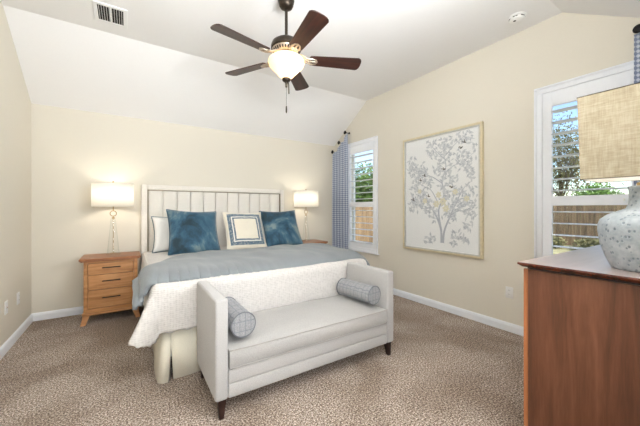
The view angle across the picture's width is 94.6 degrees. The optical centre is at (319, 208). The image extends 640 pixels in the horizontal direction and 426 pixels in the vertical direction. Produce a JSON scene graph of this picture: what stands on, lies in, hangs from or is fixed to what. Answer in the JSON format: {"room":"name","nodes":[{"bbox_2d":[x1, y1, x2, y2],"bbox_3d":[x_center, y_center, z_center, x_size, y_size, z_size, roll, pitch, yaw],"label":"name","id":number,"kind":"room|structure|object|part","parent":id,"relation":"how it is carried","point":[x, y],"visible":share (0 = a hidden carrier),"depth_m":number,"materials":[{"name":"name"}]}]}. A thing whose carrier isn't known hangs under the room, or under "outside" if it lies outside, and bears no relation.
{"room":"bedroom","nodes":[
{"label":"bedroom","id":0,"kind":"room"},
{"bbox_2d":[0,1,31,346],"bbox_3d":[-2.087,-0.250,1.427,0.130,3.025,4.400,0,0,-33],"label":"wall","id":1,"kind":"structure","parent":0,"point":[15,102],"depth_m":2.81,"materials":[{"name":"paint"}]},
{"bbox_2d":[4,300,7,314],"bbox_3d":[-2.770,0.873,2.611,0.015,0.116,0.072,0,0,-33],"label":"wall outlet","id":2,"kind":"object","parent":1,"relation":"attached to","point":[5,302],"visible":1,"depth_m":2.59,"materials":[{"name":"white plastic"}]},
{"bbox_2d":[0,313,32,359],"bbox_3d":[-2.025,1.218,1.466,0.014,0.090,4.400,0,0,-33],"label":"baseboard","id":3,"kind":"structure","parent":1,"relation":"attached to","point":[15,336],"depth_m":2.79,"materials":[{"name":"paint"}]},
{"bbox_2d":[17,292,19,304],"bbox_3d":[-2.958,0.879,2.895,0.010,0.116,0.072,0,0,-33],"label":"wall outlet","id":4,"kind":"object","parent":1,"relation":"attached to","point":[18,293],"visible":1,"depth_m":2.89,"materials":[{"name":"white plastic"}]},
{"bbox_2d":[31,103,333,312],"bbox_3d":[-1.515,0.041,4.502,4.444,2.443,0.130,0,0,-33],"label":"wall","id":5,"kind":"structure","parent":0,"point":[72,150],"depth_m":3.75,"materials":[{"name":"paint"}]},
{"bbox_2d":[32,306,82,321],"bbox_3d":[-1.474,1.217,4.441,4.184,0.090,0.014,0,0,-33],"label":"baseboard","id":6,"kind":"structure","parent":5,"relation":"attached to","point":[59,313],"depth_m":3.42,"materials":[{"name":"paint"}]},
{"bbox_2d":[0,295,523,425],"bbox_3d":[0.296,1.321,1.722,4.444,0.120,6.764,0,0,-33],"label":"floor","id":7,"kind":"structure","parent":0,"point":[442,368],"depth_m":2.13,"materials":[{"name":"carpet"}]},
{"bbox_2d":[79,251,140,326],"bbox_3d":[-2.447,0.904,3.472,0.566,0.718,0.430,0,0,-33],"label":"nightstand","id":8,"kind":"object","parent":7,"relation":"on","point":[107,277],"visible":0.88,"depth_m":3.31,"materials":[{"name":"brown wood"}]},
{"bbox_3d":[-2.547,1.213,3.201,0.083,0.100,0.065,0,0,-33],"label":"leg","id":9,"kind":"part","parent":8,"relation":"part of","materials":[{"name":"brown wood"}]},
{"bbox_3d":[-2.448,0.995,3.479,0.419,0.196,0.376,0,0,-33],"label":"drawer","id":10,"kind":"part","parent":8,"relation":"part of","materials":[{"name":"brown wood"}]},
{"bbox_3d":[-2.449,1.151,3.481,0.521,0.024,0.412,0,0,-33],"label":"rail","id":11,"kind":"part","parent":8,"relation":"part of","materials":[{"name":"brown wood"}]},
{"bbox_3d":[-2.448,0.665,3.479,0.419,0.124,0.376,0,0,-33],"label":"drawer","id":12,"kind":"part","parent":8,"relation":"part of","materials":[{"name":"brown wood"}]},
{"bbox_3d":[-2.448,0.812,3.479,0.419,0.160,0.376,0,0,-33],"label":"drawer","id":13,"kind":"part","parent":8,"relation":"part of","materials":[{"name":"brown wood"}]},
{"bbox_2d":[91,181,133,252],"bbox_3d":[-2.451,0.109,3.499,0.422,0.872,0.422,0,0,-33],"label":"table lamp","id":14,"kind":"object","parent":8,"relation":"on","point":[103,194],"visible":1,"depth_m":3.34,"materials":[{"name":"white linen"},{"name":"clear glass"},{"name":"polished metal"}]},
{"bbox_3d":[-2.452,-0.159,3.499,0.416,0.268,0.416,0,0,-33],"label":"lamp shade","id":15,"kind":"part","parent":14,"relation":"part of","materials":[{"name":"white fabric"}]},
{"bbox_3d":[-2.451,0.324,3.499,0.060,0.404,0.060,0,0,-33],"label":"rod","id":16,"kind":"part","parent":14,"relation":"part of","materials":[{"name":"gold metal"}]},
{"bbox_3d":[-2.153,1.213,3.457,0.083,0.100,0.065,0,0,-33],"label":"leg","id":17,"kind":"part","parent":8,"relation":"part of","materials":[{"name":"brown wood"}]},
{"bbox_2d":[141,184,283,355],"bbox_3d":[-0.930,0.474,3.555,2.028,1.575,2.055,0,0,-33],"label":"upholstered bed","id":18,"kind":"object","parent":7,"relation":"on","point":[155,199],"visible":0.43,"depth_m":4.23,"materials":[{"name":"beige fabric"}]},
{"bbox_2d":[151,326,199,383],"bbox_3d":[-0.877,1.084,3.479,1.985,0.349,2.012,0,0,-33],"label":"bedskirt","id":19,"kind":"object","parent":18,"relation":"attached to","point":[182,343],"visible":0.1,"depth_m":2.21,"materials":[{"name":"beige fabric"}]},
{"bbox_3d":[-1.468,0.465,4.381,2.028,1.555,0.085,0,0,-33],"label":"headboard","id":20,"kind":"part","parent":18,"relation":"part of","materials":[{"name":"beige fabric"}]},
{"bbox_3d":[-1.456,0.308,4.363,1.894,1.108,0.048,0,0,-33],"label":"nail trim","id":21,"kind":"part","parent":18,"relation":"part of","materials":[{"name":"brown metal"}]},
{"bbox_2d":[128,246,366,347],"bbox_3d":[-0.852,0.749,3.433,2.325,0.415,2.042,0,0,-33],"label":"coverlet","id":22,"kind":"object","parent":18,"relation":"on","point":[170,307],"visible":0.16,"depth_m":2.45,"materials":[{"name":"white fabric"}]},
{"bbox_2d":[151,216,168,252],"bbox_3d":[-1.808,0.322,3.877,0.705,0.450,0.231,0,0,-33],"label":"sleeping pillow","id":23,"kind":"object","parent":22,"relation":"on","point":[160,224],"visible":0.24,"depth_m":3.70,"materials":[{"name":"white fabric"}]},
{"bbox_2d":[166,209,220,254],"bbox_3d":[-1.566,0.285,3.670,0.642,0.560,0.341,0,0,-38],"label":"throw pillow","id":24,"kind":"object","parent":22,"relation":"on","point":[189,232],"visible":0.94,"depth_m":3.59,"materials":[{"name":"teal fabric"}]},
{"bbox_2d":[222,212,266,249],"bbox_3d":[-1.003,0.293,3.942,0.562,0.509,0.310,0,0,-34],"label":"throw pillow","id":25,"kind":"object","parent":22,"relation":"on","point":[243,230],"visible":0.89,"depth_m":3.87,"materials":[{"name":"beige fabric"}]},
{"bbox_2d":[132,243,369,309],"bbox_3d":[-0.661,0.605,3.166,2.300,0.304,1.239,0,0,-33],"label":"comforter","id":26,"kind":"object","parent":22,"relation":"on","point":[209,263],"visible":0.98,"depth_m":2.71,"materials":[{"name":"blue fabric"}]},
{"bbox_2d":[259,210,302,246],"bbox_3d":[-0.564,0.288,4.321,0.589,0.530,0.328,0,0,-30],"label":"throw pillow","id":27,"kind":"object","parent":22,"relation":"on","point":[280,228],"visible":0.84,"depth_m":4.24,"materials":[{"name":"teal fabric"}]},
{"bbox_2d":[197,262,392,419],"bbox_3d":[-0.137,0.900,2.369,1.496,0.722,0.579,0,0,-33],"label":"settee","id":28,"kind":"object","parent":7,"relation":"on","point":[287,341],"visible":0.9,"depth_m":2.07,"materials":[{"name":"fabric"}]},
{"bbox_3d":[-0.735,0.844,1.988,0.078,0.608,0.565,0,0,-33],"label":"arm","id":29,"kind":"part","parent":28,"relation":"part of","materials":[{"name":"fabric"}]},
{"bbox_3d":[-0.597,1.205,1.787,0.048,0.113,0.050,0,0,-33],"label":"leg","id":30,"kind":"part","parent":28,"relation":"part of","materials":[{"name":"brown wood"}]},
{"bbox_2d":[226,297,255,337],"bbox_3d":[-0.590,0.739,2.038,0.163,0.163,0.396,0,0,-33],"label":"bolster pillow","id":31,"kind":"object","parent":28,"relation":"on","point":[241,322],"visible":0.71,"depth_m":1.89,"materials":[{"name":"grey fabric"}]},
{"bbox_3d":[-0.141,1.061,2.375,1.338,0.172,0.557,0,0,-33],"label":"seat rail","id":32,"kind":"part","parent":28,"relation":"part of","materials":[{"name":"fabric"}]},
{"bbox_2d":[228,295,387,369],"bbox_3d":[-0.137,0.893,2.368,1.326,0.158,0.578,0,0,-33],"label":"seat cushion","id":33,"kind":"object","parent":28,"relation":"on","point":[278,332],"depth_m":2.17,"materials":[{"name":"fabric"}]},
{"bbox_2d":[336,278,380,304],"bbox_3d":[0.339,0.738,2.653,0.163,0.163,0.396,0,0,-40],"label":"bolster pillow","id":34,"kind":"object","parent":28,"relation":"on","point":[370,294],"visible":1,"depth_m":2.56,"materials":[{"name":"grey fabric"}]},
{"bbox_3d":[0.453,0.843,2.762,0.078,0.608,0.565,0,0,-33],"label":"arm","id":35,"kind":"part","parent":28,"relation":"part of","materials":[{"name":"fabric"}]},
{"bbox_3d":[0.581,1.204,2.554,0.048,0.113,0.050,0,0,-33],"label":"leg","id":36,"kind":"part","parent":28,"relation":"part of","materials":[{"name":"brown wood"}]},
{"bbox_2d":[302,239,327,243],"bbox_3d":[-0.221,0.902,4.921,0.566,0.718,0.430,0,0,-33],"label":"nightstand","id":37,"kind":"object","parent":7,"relation":"on","point":[309,240],"visible":0.07,"depth_m":4.88,"materials":[{"name":"brown wood"}]},
{"bbox_2d":[293,189,317,239],"bbox_3d":[-0.235,0.107,4.942,0.422,0.872,0.422,0,0,-33],"label":"table lamp","id":38,"kind":"object","parent":37,"relation":"on","point":[302,198],"visible":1,"depth_m":4.76,"materials":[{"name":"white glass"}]},
{"bbox_3d":[-0.235,-0.161,4.942,0.416,0.268,0.416,0,0,-33],"label":"lamp shade","id":39,"kind":"part","parent":38,"relation":"part of","materials":[{"name":"white fabric"}]},
{"bbox_2d":[517,245,639,425],"bbox_3d":[1.799,0.772,1.739,1.420,0.975,0.572,0,0,-33],"label":"dresser","id":40,"kind":"object","parent":7,"relation":"on","point":[582,312],"visible":0.98,"depth_m":1.39,"materials":[{"name":"brown wood"}]},
{"bbox_2d":[577,82,639,272],"bbox_3d":[1.496,-0.136,1.368,0.308,0.840,0.394,0,0,-33],"label":"table lamp","id":41,"kind":"object","parent":40,"relation":"on","point":[608,120],"visible":1,"depth_m":1.35,"materials":[{"name":"beige fabric"}]},
{"bbox_3d":[1.496,-0.342,1.368,0.304,0.401,0.390,0,0,-33],"label":"lamp shade","id":42,"kind":"part","parent":41,"relation":"part of","materials":[{"name":"fabric"}]},
{"bbox_3d":[1.496,-0.543,1.368,0.308,0.004,0.394,0,0,-33],"label":"shade trim","id":43,"kind":"part","parent":41,"relation":"part of","materials":[{"name":"beige fabric"}]},
{"bbox_3d":[1.496,-0.142,1.368,0.298,0.004,0.374,0,0,-33],"label":"shade trim","id":44,"kind":"part","parent":41,"relation":"part of","materials":[{"name":"beige fabric"}]},
{"bbox_2d":[0,0,639,145],"bbox_3d":[-0.280,-1.548,2.604,4.444,0.732,4.660,0,0,-33],"label":"ceiling","id":45,"kind":"structure","parent":0,"point":[168,65],"depth_m":3.17,"materials":[{"name":"paint"}]},
{"bbox_2d":[92,0,126,28],"bbox_3d":[-1.899,-1.756,2.679,0.250,0.012,0.310,0,0,-33],"label":"ceiling vent","id":46,"kind":"object","parent":45,"relation":"in","point":[103,12],"visible":1,"depth_m":2.66,"materials":[{"name":"white plastic"}]},
{"bbox_2d":[210,0,360,112],"bbox_3d":[-0.280,-1.284,2.454,1.240,0.958,1.222,0,0,-33],"label":"ceiling fan","id":47,"kind":"object","parent":45,"relation":"hanging from","point":[286,61],"visible":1,"depth_m":2.40,"materials":[{"name":"brown wood"}]},
{"bbox_3d":[-0.581,-1.264,2.194,0.452,0.007,0.149,0,12,-45],"label":"blade","id":48,"kind":"part","parent":47,"relation":"part of","materials":[{"name":"brown wood"}]},
{"bbox_3d":[-0.657,-1.263,2.681,0.452,0.007,0.149,0,12,27],"label":"blade","id":49,"kind":"part","parent":47,"relation":"part of","materials":[{"name":"brown wood"}]},
{"bbox_3d":[-0.284,-1.187,2.490,0.302,0.183,0.302,0,0,-33],"label":"lamp shade","id":50,"kind":"part","parent":47,"relation":"part of","materials":[{"name":"white glass"}]},
{"bbox_3d":[-0.274,-0.940,2.496,0.036,0.270,0.013,0,0,-33],"label":"pull chain","id":51,"kind":"part","parent":47,"relation":"part of","materials":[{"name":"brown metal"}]},
{"bbox_3d":[-0.218,-1.264,2.904,0.149,0.007,0.452,-12,-2,9],"label":"blade","id":52,"kind":"part","parent":47,"relation":"part of","materials":[{"name":"brown wood"}]},
{"bbox_3d":[-0.094,-1.264,2.117,0.149,0.007,0.452,13,-6,-26],"label":"blade","id":53,"kind":"part","parent":47,"relation":"part of","materials":[{"name":"brown wood"}]},
{"bbox_3d":[0.130,-1.264,2.555,0.452,0.007,0.149,0,-12,-9],"label":"blade","id":54,"kind":"part","parent":47,"relation":"part of","materials":[{"name":"brown wood"}]},
{"bbox_2d":[508,11,526,23],"bbox_3d":[1.811,-1.744,2.714,0.144,0.042,0.144,0,0,-33],"label":"smoke detector","id":55,"kind":"object","parent":45,"relation":"attached to","point":[518,17],"visible":1,"depth_m":2.68,"materials":[{"name":"white plastic"}]},
{"bbox_2d":[332,133,347,248],"bbox_3d":[0.358,-0.040,5.341,0.053,2.577,0.450,0,0,-33],"label":"curtain","id":56,"kind":"object","parent":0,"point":[339,158],"visible":0.77,"depth_m":5.35,"materials":[{"name":"blue fabric"}]},
{"bbox_2d":[334,12,639,326],"bbox_3d":[1.528,-0.253,3.781,0.130,3.025,4.400,0,0,-33],"label":"wall","id":57,"kind":"structure","parent":0,"point":[494,85],"depth_m":3.18,"materials":[{"name":"paint"}]},
{"bbox_2d":[350,154,378,254],"bbox_3d":[0.731,-0.177,4.969,0.160,1.795,0.850,0,0,-33],"label":"window","id":58,"kind":"structure","parent":57,"relation":"in","point":[354,154],"depth_m":5.26,"materials":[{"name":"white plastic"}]},
{"bbox_2d":[348,136,377,253],"bbox_3d":[0.714,-0.216,4.934,0.108,1.842,0.754,0,0,-33],"label":"plantation shutter","id":59,"kind":"object","parent":58,"relation":"attached to","point":[368,144],"visible":0.97,"depth_m":4.85,"materials":[{"name":"paint"}]},
{"bbox_2d":[403,121,483,258],"bbox_3d":[1.481,-0.200,3.692,0.042,1.510,1.107,0,0,-33],"label":"framed print","id":60,"kind":"object","parent":57,"relation":"attached to","point":[443,171],"visible":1,"depth_m":3.61,"materials":[{"name":"beige paper"}]},
{"bbox_2d":[393,288,523,335],"bbox_3d":[1.469,1.215,3.741,0.014,0.090,4.400,0,0,-33],"label":"baseboard","id":61,"kind":"structure","parent":57,"relation":"attached to","point":[513,328],"depth_m":3.42,"materials":[{"name":"paint"}]},
{"bbox_2d":[506,286,512,298],"bbox_3d":[1.939,0.859,3.022,0.010,0.116,0.072,0,0,-33],"label":"wall outlet","id":62,"kind":"object","parent":57,"relation":"attached to","point":[509,290],"visible":1,"depth_m":3.02,"materials":[{"name":"white plastic"}]},
{"bbox_2d":[534,60,633,257],"bbox_3d":[2.284,-0.217,2.524,0.108,1.842,0.757,0,0,-33],"label":"plantation shutter","id":63,"kind":"object","parent":57,"relation":"attached to","point":[546,98],"visible":0.49,"depth_m":2.69,"materials":[{"name":"paint"}]},
{"bbox_2d":[632,24,639,32],"bbox_3d":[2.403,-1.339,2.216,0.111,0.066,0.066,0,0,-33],"label":"curtain rod","id":64,"kind":"object","parent":57,"relation":"attached to","point":[636,29],"visible":0.9,"depth_m":2.19,"materials":[{"name":"black metal"}]},
{"bbox_2d":[634,33,639,185],"bbox_3d":[2.493,-0.042,2.062,0.053,2.578,0.415,0,0,-33],"label":"curtain","id":65,"kind":"object","parent":64,"relation":"hanging from","point":[636,36],"visible":0.13,"depth_m":2.23,"materials":[{"name":"blue fabric"}]},
{"label":"outside","id":66,"kind":"structure","parent":0,"visible":0},
{"bbox_2d":[553,230,580,253],"bbox_3d":[13.833,1.574,18.553,36.571,0.150,44.000,0,0,-33],"label":"ground","id":67,"kind":"structure","parent":66,"point":[557,250],"depth_m":10.85,"materials":[{"name":"beige concrete"}]},
{"bbox_2d":[355,207,372,243],"bbox_3d":[3.185,0.669,12.886,10.200,1.679,0.167,0,0,-33],"label":"wooden fence","id":68,"kind":"object","parent":67,"relation":"on","point":[368,215],"visible":0.02,"depth_m":11.88,"materials":[{"name":"brown wood"}]},
{"bbox_2d":[355,162,372,201],"bbox_3d":[2.357,-0.438,15.068,3.250,3.907,3.014,0,0,-33],"label":"leafy tree","id":69,"kind":"object","parent":67,"relation":"on","point":[361,196],"visible":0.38,"depth_m":14.34,"materials":[{"name":"green plant"}]},
{"bbox_2d":[553,236,567,248],"bbox_3d":[8.709,1.304,11.538,1.078,0.678,1.459,0,0,-16],"label":"shrub","id":70,"kind":"object","parent":67,"relation":"on","point":[557,242],"visible":0.09,"depth_m":11.10,"materials":[{"name":"green plant"}]},
{"bbox_2d":[553,111,590,195],"bbox_3d":[12.581,-1.724,14.886,4.246,6.456,4.327,0,0,41],"label":"bare tree","id":71,"kind":"object","parent":67,"relation":"on","point":[573,160],"visible":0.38,"depth_m":14.46,"materials":[{"name":"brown plant"}]},
{"bbox_2d":[569,238,599,249],"bbox_3d":[9.658,1.294,10.257,1.103,0.687,1.562,0,0,-33],"label":"shrub","id":72,"kind":"object","parent":67,"relation":"on","point":[584,243],"visible":0.34,"depth_m":10.39,"materials":[{"name":"green plant"}]},
{"bbox_2d":[553,205,625,245],"bbox_3d":[13.710,0.629,6.548,0.167,1.740,22.014,0,0,-33],"label":"wooden fence","id":73,"kind":"object","parent":67,"relation":"on","point":[586,218],"visible":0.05,"depth_m":11.70,"materials":[{"name":"brown wood"}]},
{"bbox_2d":[571,182,626,229],"bbox_3d":[11.856,0.141,12.607,1.751,2.724,2.236,0,0,-33],"label":"bush","id":74,"kind":"object","parent":67,"relation":"on","point":[587,192],"visible":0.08,"depth_m":12.41,"materials":[{"name":"green plant"}]}
]}

